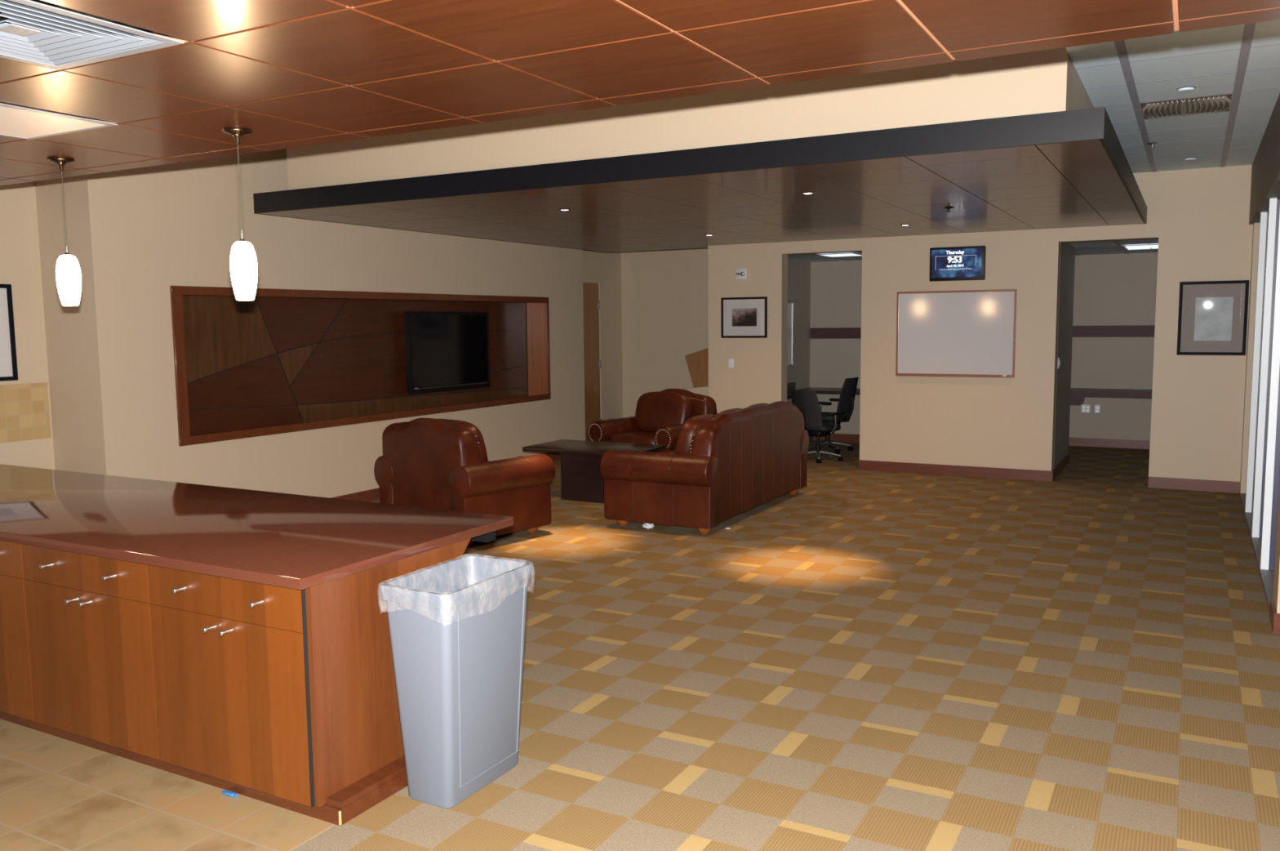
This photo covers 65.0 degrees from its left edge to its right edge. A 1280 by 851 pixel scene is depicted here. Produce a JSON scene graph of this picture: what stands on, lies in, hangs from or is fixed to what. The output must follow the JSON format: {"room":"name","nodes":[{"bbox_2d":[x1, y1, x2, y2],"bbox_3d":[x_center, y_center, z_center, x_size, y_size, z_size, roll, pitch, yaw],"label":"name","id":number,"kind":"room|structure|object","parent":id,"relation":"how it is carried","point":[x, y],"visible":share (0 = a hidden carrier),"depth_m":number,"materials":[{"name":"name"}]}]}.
{"room":"common room","nodes":[
{"label":"common room","id":0,"kind":"room"},
{"bbox_2d":[0,101,54,469],"bbox_3d":[-6.299,-0.502,4.939,0.180,3.620,6.649,3,7,29],"label":"wall","id":1,"kind":"structure","parent":0,"point":[20,250],"depth_m":7.66,"materials":[{"name":"paint"}]},
{"bbox_2d":[0,284,17,381],"bbox_3d":[-4.967,-0.655,7.142,0.030,0.720,1.000,3,7,29],"label":"picture","id":2,"kind":"object","parent":1,"relation":"attached to","point":[8,360],"visible":1,"depth_m":7.53},
{"bbox_2d":[0,382,51,443],"bbox_3d":[-6.213,0.192,4.955,0.009,0.435,6.630,3,7,29],"label":"backsplash","id":3,"kind":"structure","parent":1,"relation":"attached to","point":[24,413],"depth_m":7.68,"materials":[{"name":"tile"}]},
{"bbox_2d":[29,106,585,497],"bbox_3d":[-2.769,-1.123,10.668,0.830,3.620,6.850,3,7,29],"label":"wall","id":4,"kind":"structure","parent":0,"point":[134,234],"depth_m":8.37,"materials":[{"name":"paint"}]},
{"bbox_2d":[169,285,551,445],"bbox_3d":[-2.587,-0.732,10.484,0.347,1.289,5.370,3,7,29],"label":"display niche","id":5,"kind":"object","parent":4,"relation":"attached to","point":[280,361],"visible":0.7,"depth_m":9.76,"materials":[{"name":"brown wood"}]},
{"bbox_2d":[404,311,489,394],"bbox_3d":[-2.189,-0.841,11.386,0.132,0.889,1.405,3,7,29],"label":"television","id":6,"kind":"object","parent":5,"relation":"attached to","point":[446,351],"visible":1,"depth_m":11.28,"materials":[{"name":"black plastic"}]},
{"bbox_2d":[330,452,560,501],"bbox_3d":[-2.381,0.637,10.644,0.013,0.115,6.850,3,7,29],"label":"baseboard","id":7,"kind":"structure","parent":4,"relation":"attached to","point":[370,495],"depth_m":10.03,"materials":[{"name":"brown wood"}]},
{"bbox_2d":[0,440,1279,850],"bbox_3d":[0.697,1.054,7.415,12.200,0.120,17.400,3,7,29],"label":"floor","id":8,"kind":"structure","parent":0,"point":[1087,658],"depth_m":4.71,"materials":[{"name":"carpet"}]},
{"bbox_2d":[0,539,34,720],"bbox_3d":[-2.809,0.833,4.851,0.830,0.796,0.879,3,7,29],"label":"base cabinet","id":9,"kind":"object","parent":8,"relation":"on","point":[15,683],"visible":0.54,"depth_m":4.36,"materials":[{"name":"brown wood"}]},
{"bbox_2d":[21,543,159,759],"bbox_3d":[-2.077,0.867,4.451,0.830,0.796,0.879,3,7,29],"label":"base cabinet","id":10,"kind":"object","parent":8,"relation":"on","point":[89,624],"visible":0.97,"depth_m":4.09,"materials":[{"name":"brown wood"}]},
{"bbox_2d":[0,711,407,825],"bbox_3d":[-2.012,1.276,4.521,2.642,0.082,0.832,3,7,29],"label":"plinth","id":11,"kind":"object","parent":8,"relation":"on","point":[348,802],"visible":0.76,"depth_m":3.75,"materials":[{"name":"brown wood"}]},
{"bbox_2d":[222,789,237,797],"bbox_3d":[-1.540,1.382,3.768,0.069,0.013,0.020,3,7,29],"label":"clip","id":12,"kind":"object","parent":8,"relation":"on","point":[225,792],"visible":1,"depth_m":3.76,"materials":[{"name":"blue plastic"}]},
{"bbox_2d":[146,564,315,806],"bbox_3d":[-1.341,0.900,4.049,0.837,0.796,0.879,3,7,29],"label":"base cabinet","id":13,"kind":"object","parent":8,"relation":"on","point":[230,658],"visible":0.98,"depth_m":3.69,"materials":[{"name":"brown wood"}]},
{"bbox_2d":[0,463,513,590],"bbox_3d":[-2.776,0.396,4.999,4.372,0.040,1.228,3,7,29],"label":"countertop","id":14,"kind":"structure","parent":13,"relation":"on","point":[295,541],"depth_m":4.33,"materials":[{"name":"wood"}]},
{"bbox_2d":[470,530,495,542],"bbox_3d":[-2.603,0.408,5.393,4.300,0.064,0.297,3,7,29],"label":"support rail","id":15,"kind":"object","parent":14,"relation":"attached to","point":[490,536],"visible":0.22,"depth_m":4.46,"materials":[{"name":"black plastic"}]},
{"bbox_2d":[305,537,471,807],"bbox_3d":[-0.932,0.911,3.896,0.024,0.794,0.885,3,7,29],"label":"end panel","id":16,"kind":"object","parent":8,"relation":"on","point":[356,726],"visible":0.53,"depth_m":3.67,"materials":[{"name":"brown wood"}]},
{"bbox_2d":[379,555,532,808],"bbox_3d":[-0.679,0.960,3.836,0.344,0.824,0.557,3,7,29],"label":"trash can","id":17,"kind":"object","parent":8,"relation":"on","point":[456,626],"visible":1,"depth_m":3.67,"materials":[{"name":"grey plastic"}]},
{"bbox_2d":[373,417,555,547],"bbox_3d":[-1.477,0.406,8.465,1.271,1.000,0.932,4,8,41],"label":"leather armchair","id":18,"kind":"object","parent":8,"relation":"on","point":[442,464],"visible":0.92,"depth_m":8.09,"materials":[{"name":"brown leather"}]},
{"bbox_2d":[439,418,488,462],"bbox_3d":[-1.566,0.183,8.342,0.760,0.472,0.266,4,8,41],"label":"backrest","id":19,"kind":"object","parent":18,"relation":"on","point":[461,424],"depth_m":8.11,"materials":[{"name":"leather"}]},
{"bbox_2d":[522,439,666,502],"bbox_3d":[-0.453,0.466,10.125,1.260,0.522,0.730,3,7,29],"label":"coffee table","id":20,"kind":"object","parent":8,"relation":"on","point":[582,479],"visible":0.8,"depth_m":9.92,"materials":[{"name":"brown wood"}]},
{"bbox_2d":[642,522,654,528],"bbox_3d":[0.071,0.855,8.590,0.110,0.049,0.091,3,7,29],"label":"crumpled tissue","id":21,"kind":"object","parent":8,"relation":"on","point":[646,525],"visible":0.99,"depth_m":8.56,"materials":[{"name":"white paper"}]},
{"bbox_2d":[587,388,716,453],"bbox_3d":[0.176,0.105,11.245,1.271,1.000,0.932,5,8,42],"label":"leather armchair","id":22,"kind":"object","parent":8,"relation":"on","point":[660,416],"visible":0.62,"depth_m":11.18,"materials":[{"name":"brown leather"}]},
{"bbox_2d":[610,430,655,444],"bbox_3d":[0.124,0.166,11.193,0.726,0.168,0.720,5,8,42],"label":"seat cushion","id":23,"kind":"object","parent":22,"relation":"on","point":[646,437],"depth_m":11.00,"materials":[{"name":"leather"}]},
{"bbox_2d":[635,391,692,431],"bbox_3d":[0.261,-0.140,11.319,0.760,0.472,0.266,5,8,42],"label":"cushion","id":24,"kind":"object","parent":22,"relation":"on","point":[654,410],"depth_m":11.23,"materials":[{"name":"leather"}]},
{"bbox_2d":[683,347,708,387],"bbox_3d":[1.029,-0.385,13.749,0.936,1.456,0.043,3,7,29],"label":"leaning board","id":25,"kind":"object","parent":8,"relation":"on","point":[696,362],"visible":0.29,"depth_m":13.81,"materials":[{"name":"brown wood"}]},
{"bbox_2d":[600,400,808,533],"bbox_3d":[0.690,0.296,9.430,1.012,0.978,2.501,3,7,29],"label":"leather sofa","id":26,"kind":"object","parent":8,"relation":"on","point":[723,465],"visible":1,"depth_m":8.53,"materials":[{"name":"brown leather"}]},
{"bbox_2d":[675,413,714,454],"bbox_3d":[0.525,0.143,8.755,0.266,0.472,0.683,3,7,29],"label":"cushion","id":27,"kind":"object","parent":26,"relation":"on","point":[691,424],"depth_m":8.47,"materials":[{"name":"leather"}]},
{"bbox_2d":[719,408,742,413],"bbox_3d":[0.839,0.080,9.325,0.266,0.472,0.683,3,7,29],"label":"cushion","id":28,"kind":"object","parent":26,"relation":"on","point":[733,409],"depth_m":9.21,"materials":[{"name":"leather"}]},
{"bbox_2d":[747,402,768,407],"bbox_3d":[1.153,0.020,9.895,0.266,0.472,0.683,3,7,29],"label":"cushion","id":29,"kind":"object","parent":26,"relation":"on","point":[762,403],"depth_m":9.83,"materials":[{"name":"leather"}]},
{"bbox_2d":[786,382,813,398],"bbox_3d":[1.995,-0.099,13.553,0.299,0.900,1.268,3,7,29],"label":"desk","id":30,"kind":"object","parent":8,"relation":"on","point":[791,385],"visible":0.19,"depth_m":13.89,"materials":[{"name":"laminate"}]},
{"bbox_2d":[791,390,844,462],"bbox_3d":[2.219,-0.008,12.635,0.646,0.898,0.737,5,8,43],"label":"office chair","id":31,"kind":"object","parent":8,"relation":"on","point":[806,401],"visible":0.75,"depth_m":12.40,"materials":[{"name":"fabric"}]},
{"bbox_2d":[795,386,860,441],"bbox_3d":[3.321,-0.094,13.934,2.258,0.785,0.665,3,7,29],"label":"office desk","id":32,"kind":"object","parent":8,"relation":"on","point":[818,389],"visible":0.21,"depth_m":14.12,"materials":[{"name":"laminate"}]},
{"bbox_2d":[808,377,858,453],"bbox_3d":[2.560,-0.150,13.499,0.775,0.998,0.680,4,7,39],"label":"office chair","id":33,"kind":"object","parent":8,"relation":"on","point":[846,400],"visible":0.62,"depth_m":13.27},
{"bbox_2d":[0,0,1279,185],"bbox_3d":[-2.627,-1.034,2.262,10.370,0.050,5.007,3,7,29],"label":"ceiling","id":34,"kind":"structure","parent":0,"point":[293,73],"depth_m":3.01,"materials":[{"name":"brown wood"}]},
{"bbox_2d":[0,102,118,139],"bbox_3d":[-2.459,-1.166,3.832,0.598,0.006,0.598,3,7,29],"label":"recessed light","id":35,"kind":"object","parent":34,"relation":"in","point":[17,122],"visible":1,"depth_m":3.91,"materials":[{"name":"white plastic"}]},
{"bbox_2d":[46,156,81,306],"bbox_3d":[-2.740,-0.919,4.790,0.116,0.690,0.116,3,7,29],"label":"pendant light","id":36,"kind":"object","parent":34,"relation":"hanging from","point":[68,271],"visible":1,"depth_m":4.77,"materials":[{"name":"white glass"}]},
{"bbox_2d":[0,0,184,70],"bbox_3d":[-1.683,-1.087,2.713,0.606,0.053,0.606,3,7,29],"label":"ceiling vent","id":37,"kind":"object","parent":34,"relation":"in","point":[37,30],"visible":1,"depth_m":2.79,"materials":[{"name":"white metal"}]},
{"bbox_2d":[222,127,257,300],"bbox_3d":[-1.642,-0.863,4.133,0.116,0.690,0.116,3,7,29],"label":"pendant light","id":38,"kind":"object","parent":34,"relation":"hanging from","point":[243,261],"visible":1,"depth_m":4.12,"materials":[{"name":"white glass"}]},
{"bbox_2d":[638,386,708,398],"bbox_3d":[0.622,-0.119,13.764,1.390,0.925,0.120,3,7,29],"label":"wall","id":39,"kind":"structure","parent":0,"point":[700,390],"depth_m":13.56,"materials":[{"name":"paint"}]},
{"bbox_2d":[286,47,1093,190],"bbox_3d":[0.981,-2.463,9.350,6.100,0.759,5.369,3,7,29],"label":"soffit","id":40,"kind":"structure","parent":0,"point":[1045,81],"depth_m":6.56,"materials":[{"name":"paint"}]},
{"bbox_2d":[253,106,1146,252],"bbox_3d":[1.016,-2.006,9.419,6.494,0.163,5.863,3,7,29],"label":"ceiling","id":41,"kind":"structure","parent":0,"point":[1068,168],"depth_m":7.54,"materials":[{"name":"brown wood"}]},
{"bbox_2d":[801,191,814,194],"bbox_3d":[1.245,-1.721,7.443,0.100,0.006,0.100,3,7,29],"label":"recessed light","id":42,"kind":"object","parent":41,"relation":"in","point":[804,193],"visible":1,"depth_m":7.42,"materials":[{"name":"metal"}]},
{"bbox_2d":[943,206,953,212],"bbox_3d":[2.616,-1.829,8.511,0.084,0.036,0.084,3,7,29],"label":"sprinkler head","id":43,"kind":"object","parent":41,"relation":"attached to","point":[949,207],"visible":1,"depth_m":8.50},
{"bbox_2d":[786,258,862,434],"bbox_3d":[2.951,-0.924,13.168,2.520,2.600,2.470,3,7,29],"label":"wall","id":44,"kind":"structure","parent":0,"point":[824,294],"depth_m":14.44,"materials":[{"name":"paint"}]},
{"bbox_2d":[786,300,794,367],"bbox_3d":[1.865,-1.224,13.505,0.027,0.910,1.130,3,7,29],"label":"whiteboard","id":45,"kind":"object","parent":44,"relation":"attached to","point":[790,345],"visible":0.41,"depth_m":13.91,"materials":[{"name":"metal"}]},
{"bbox_2d":[809,327,861,338],"bbox_3d":[3.482,-1.299,14.108,2.280,0.155,0.007,3,7,29],"label":"trim","id":46,"kind":"structure","parent":44,"relation":"attached to","point":[821,332],"depth_m":14.46,"materials":[{"name":"brown wood"}]},
{"bbox_2d":[813,432,1150,448],"bbox_3d":[4.797,0.215,14.034,4.803,0.120,0.753,0,6,10],"label":"baseboard","id":47,"kind":"structure","parent":44,"relation":"attached to","point":[847,437],"depth_m":13.74,"materials":[{"name":"brown wood"}]},
{"bbox_2d":[582,164,1253,490],"bbox_3d":[2.851,-1.387,12.697,8.520,3.620,2.100,3,7,29],"label":"wall","id":48,"kind":"structure","parent":0,"point":[1198,217],"depth_m":11.21,"materials":[{"name":"paint"}]},
{"bbox_2d":[582,277,604,440],"bbox_3d":[-0.789,-0.926,14.541,0.044,2.400,0.970,3,7,29],"label":"door","id":49,"kind":"structure","parent":48,"relation":"in","point":[593,299],"depth_m":14.71,"materials":[{"name":"brown wood"}]},
{"bbox_2d":[728,358,733,367],"bbox_3d":[1.137,-0.775,12.518,0.070,0.112,0.012,3,7,29],"label":"light switch","id":50,"kind":"object","parent":48,"relation":"attached to","point":[731,360],"visible":1,"depth_m":12.51,"materials":[{"name":"white plastic"}]},
{"bbox_2d":[736,267,747,279],"bbox_3d":[1.246,-1.860,12.319,0.140,0.138,0.051,3,7,29],"label":"fire alarm strobe","id":51,"kind":"object","parent":48,"relation":"attached to","point":[741,273],"visible":1,"depth_m":12.31,"materials":[{"name":"white plastic"}]},
{"bbox_2d":[720,296,767,337],"bbox_3d":[1.281,-1.329,12.368,0.605,0.498,0.026,3,7,29],"label":"framed photo","id":52,"kind":"object","parent":48,"relation":"attached to","point":[740,317],"visible":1,"depth_m":12.37,"materials":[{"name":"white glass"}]},
{"bbox_2d":[732,307,756,326],"bbox_3d":[1.285,-1.331,12.366,0.325,0.217,0.001,3,7,29],"label":"print","id":53,"kind":"object","parent":52,"relation":"attached to","point":[741,317],"depth_m":12.36},
{"bbox_2d":[895,288,1017,377],"bbox_3d":[3.489,-1.018,11.160,1.290,0.955,0.074,3,7,29],"label":"whiteboard","id":54,"kind":"object","parent":48,"relation":"attached to","point":[966,333],"visible":1,"depth_m":11.17,"materials":[{"name":"white plastic"}]},
{"bbox_2d":[897,374,1008,377],"bbox_3d":[3.475,-0.550,11.206,1.200,0.010,0.052,3,7,29],"label":"tray","id":55,"kind":"object","parent":54,"relation":"on","point":[958,375],"depth_m":11.14,"materials":[{"name":"brown wood"}]},
{"bbox_2d":[928,245,986,281],"bbox_3d":[3.497,-1.781,11.064,0.585,0.367,0.089,3,7,29],"label":"clock display","id":56,"kind":"object","parent":48,"relation":"attached to","point":[951,263],"visible":1,"depth_m":11.02,"materials":[{"name":"blue glass"}]},
{"bbox_2d":[858,452,1239,493],"bbox_3d":[3.827,0.421,12.139,5.830,0.115,1.714,3,7,29],"label":"baseboard","id":57,"kind":"structure","parent":48,"relation":"attached to","point":[1232,486],"depth_m":11.07,"materials":[{"name":"brown wood"}]},
{"bbox_2d":[1176,280,1249,355],"bbox_3d":[5.682,-1.064,9.967,0.597,0.732,0.030,3,7,29],"label":"framed print","id":58,"kind":"object","parent":48,"relation":"attached to","point":[1212,317],"visible":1,"depth_m":9.96,"materials":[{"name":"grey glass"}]},
{"bbox_2d":[787,238,1158,262],"bbox_3d":[4.282,-2.219,12.782,5.120,0.032,3.320,3,7,29],"label":"ceiling","id":59,"kind":"structure","parent":0,"point":[1100,247],"depth_m":12.72,"materials":[{"name":"tile"}]},
{"bbox_2d":[815,252,862,257],"bbox_3d":[2.590,-2.191,12.903,0.500,0.010,0.560,3,7,29],"label":"recessed light","id":60,"kind":"object","parent":59,"relation":"in","point":[849,254],"visible":0.86,"depth_m":12.80,"materials":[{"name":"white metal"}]},
{"bbox_2d":[822,253,846,256],"bbox_3d":[2.492,-2.196,12.957,0.205,0.004,0.500,3,7,29],"label":"diffuser","id":61,"kind":"object","parent":60,"relation":"attached to","point":[826,255],"depth_m":12.91,"materials":[{"name":"white plastic"}]},
{"bbox_2d":[838,253,861,256],"bbox_3d":[2.685,-2.187,12.851,0.205,0.004,0.500,3,7,29],"label":"diffuser","id":62,"kind":"object","parent":60,"relation":"attached to","point":[839,254],"depth_m":12.79,"materials":[{"name":"white plastic"}]},
{"bbox_2d":[1121,243,1158,249],"bbox_3d":[6.083,-2.130,11.958,0.585,0.010,0.800,3,7,29],"label":"recessed light","id":63,"kind":"object","parent":59,"relation":"in","point":[1137,246],"visible":0.61,"depth_m":11.97,"materials":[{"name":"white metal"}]},
{"bbox_2d":[1124,244,1151,249],"bbox_3d":[5.966,-2.135,12.023,0.248,0.004,0.740,3,7,29],"label":"diffuser","id":64,"kind":"object","parent":63,"relation":"attached to","point":[1126,246],"depth_m":11.99,"materials":[{"name":"white plastic"}]},
{"bbox_2d":[1150,244,1158,248],"bbox_3d":[6.196,-2.125,11.897,0.248,0.004,0.740,3,7,29],"label":"diffuser","id":65,"kind":"object","parent":63,"relation":"attached to","point":[1152,246],"depth_m":11.88,"materials":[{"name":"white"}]},
{"bbox_2d":[1053,242,1157,467],"bbox_3d":[5.408,-0.861,12.307,2.580,2.600,3.320,3,7,29],"label":"wall","id":66,"kind":"structure","parent":0,"point":[1105,289],"depth_m":13.46,"materials":[{"name":"paint"}]},
{"bbox_2d":[1057,357,1060,368],"bbox_3d":[4.596,-0.684,11.007,0.013,0.120,0.160,3,7,29],"label":"switch","id":67,"kind":"object","parent":66,"relation":"attached to","point":[1059,358],"visible":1,"depth_m":10.97,"materials":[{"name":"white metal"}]},
{"bbox_2d":[1081,404,1090,412],"bbox_3d":[6.106,-0.231,13.750,0.110,0.110,0.010,3,7,29],"label":"wall outlet","id":68,"kind":"object","parent":66,"relation":"attached to","point":[1085,407],"visible":1,"depth_m":13.75,"materials":[{"name":"white plastic"}]},
{"bbox_2d":[1094,404,1100,413],"bbox_3d":[6.233,-0.225,13.680,0.070,0.110,0.010,3,7,29],"label":"wall outlet","id":69,"kind":"object","parent":66,"relation":"attached to","point":[1097,407],"visible":1,"depth_m":13.68,"materials":[{"name":"white plastic"}]},
{"bbox_2d":[1070,387,1151,404],"bbox_3d":[5.902,-0.389,13.416,2.290,0.185,0.730,3,7,29],"label":"countertop","id":70,"kind":"structure","parent":66,"relation":"attached to","point":[1077,395],"depth_m":13.05,"materials":[{"name":"laminate"}]},
{"bbox_2d":[1072,324,1155,337],"bbox_3d":[6.074,-1.279,13.656,2.300,0.155,0.007,3,7,29],"label":"trim","id":71,"kind":"structure","parent":66,"relation":"attached to","point":[1121,331],"depth_m":13.48,"materials":[{"name":"brown wood"}]},
{"bbox_2d":[1065,19,1279,173],"bbox_3d":[3.363,-2.132,6.025,1.288,0.032,8.939,3,7,29],"label":"ceiling","id":72,"kind":"structure","parent":0,"point":[1242,61],"depth_m":6.39,"materials":[{"name":"paint"}]},
{"bbox_2d":[1146,142,1158,147],"bbox_3d":[4.295,-2.346,8.413,0.084,0.036,0.084,3,7,29],"label":"sprinkler head","id":73,"kind":"object","parent":72,"relation":"attached to","point":[1152,144],"visible":1,"depth_m":8.40},
{"bbox_2d":[1140,93,1231,119],"bbox_3d":[3.802,-2.211,6.991,0.555,0.019,0.630,3,7,29],"label":"ceiling vent","id":74,"kind":"object","parent":72,"relation":"in","point":[1219,103],"visible":1,"depth_m":6.95,"materials":[{"name":"metal"}]},
{"bbox_2d":[1176,86,1195,92],"bbox_3d":[3.499,-2.150,6.430,0.110,0.019,0.110,3,7,29],"label":"recessed light","id":75,"kind":"object","parent":72,"relation":"attached to","point":[1184,89],"visible":1,"depth_m":6.41,"materials":[{"name":"white"}]},
{"bbox_2d":[1183,157,1197,160],"bbox_3d":[5.079,-2.456,9.265,0.110,0.019,0.110,3,7,29],"label":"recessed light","id":76,"kind":"object","parent":72,"relation":"attached to","point":[1185,158],"visible":1,"depth_m":9.24,"materials":[{"name":"white"}]},
{"bbox_2d":[1239,93,1279,613],"bbox_3d":[5.919,-0.628,6.985,2.765,3.210,5.089,3,7,29],"label":"wall","id":77,"kind":"structure","parent":0,"point":[1265,169],"depth_m":8.49,"materials":[{"name":"paint"}]},
{"bbox_2d":[1240,197,1279,609],"bbox_3d":[4.846,-0.403,7.688,0.164,2.640,4.578,3,7,29],"label":"vertical blinds","id":78,"kind":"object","parent":77,"relation":"in","point":[1260,502],"depth_m":7.67,"materials":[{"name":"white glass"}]},
{"bbox_2d":[1269,598,1279,634],"bbox_3d":[4.797,1.136,5.057,2.743,0.115,0.343,3,7,29],"label":"baseboard","id":79,"kind":"structure","parent":77,"relation":"attached to","point":[1274,617],"depth_m":5.57,"materials":[{"name":"brown wood"}]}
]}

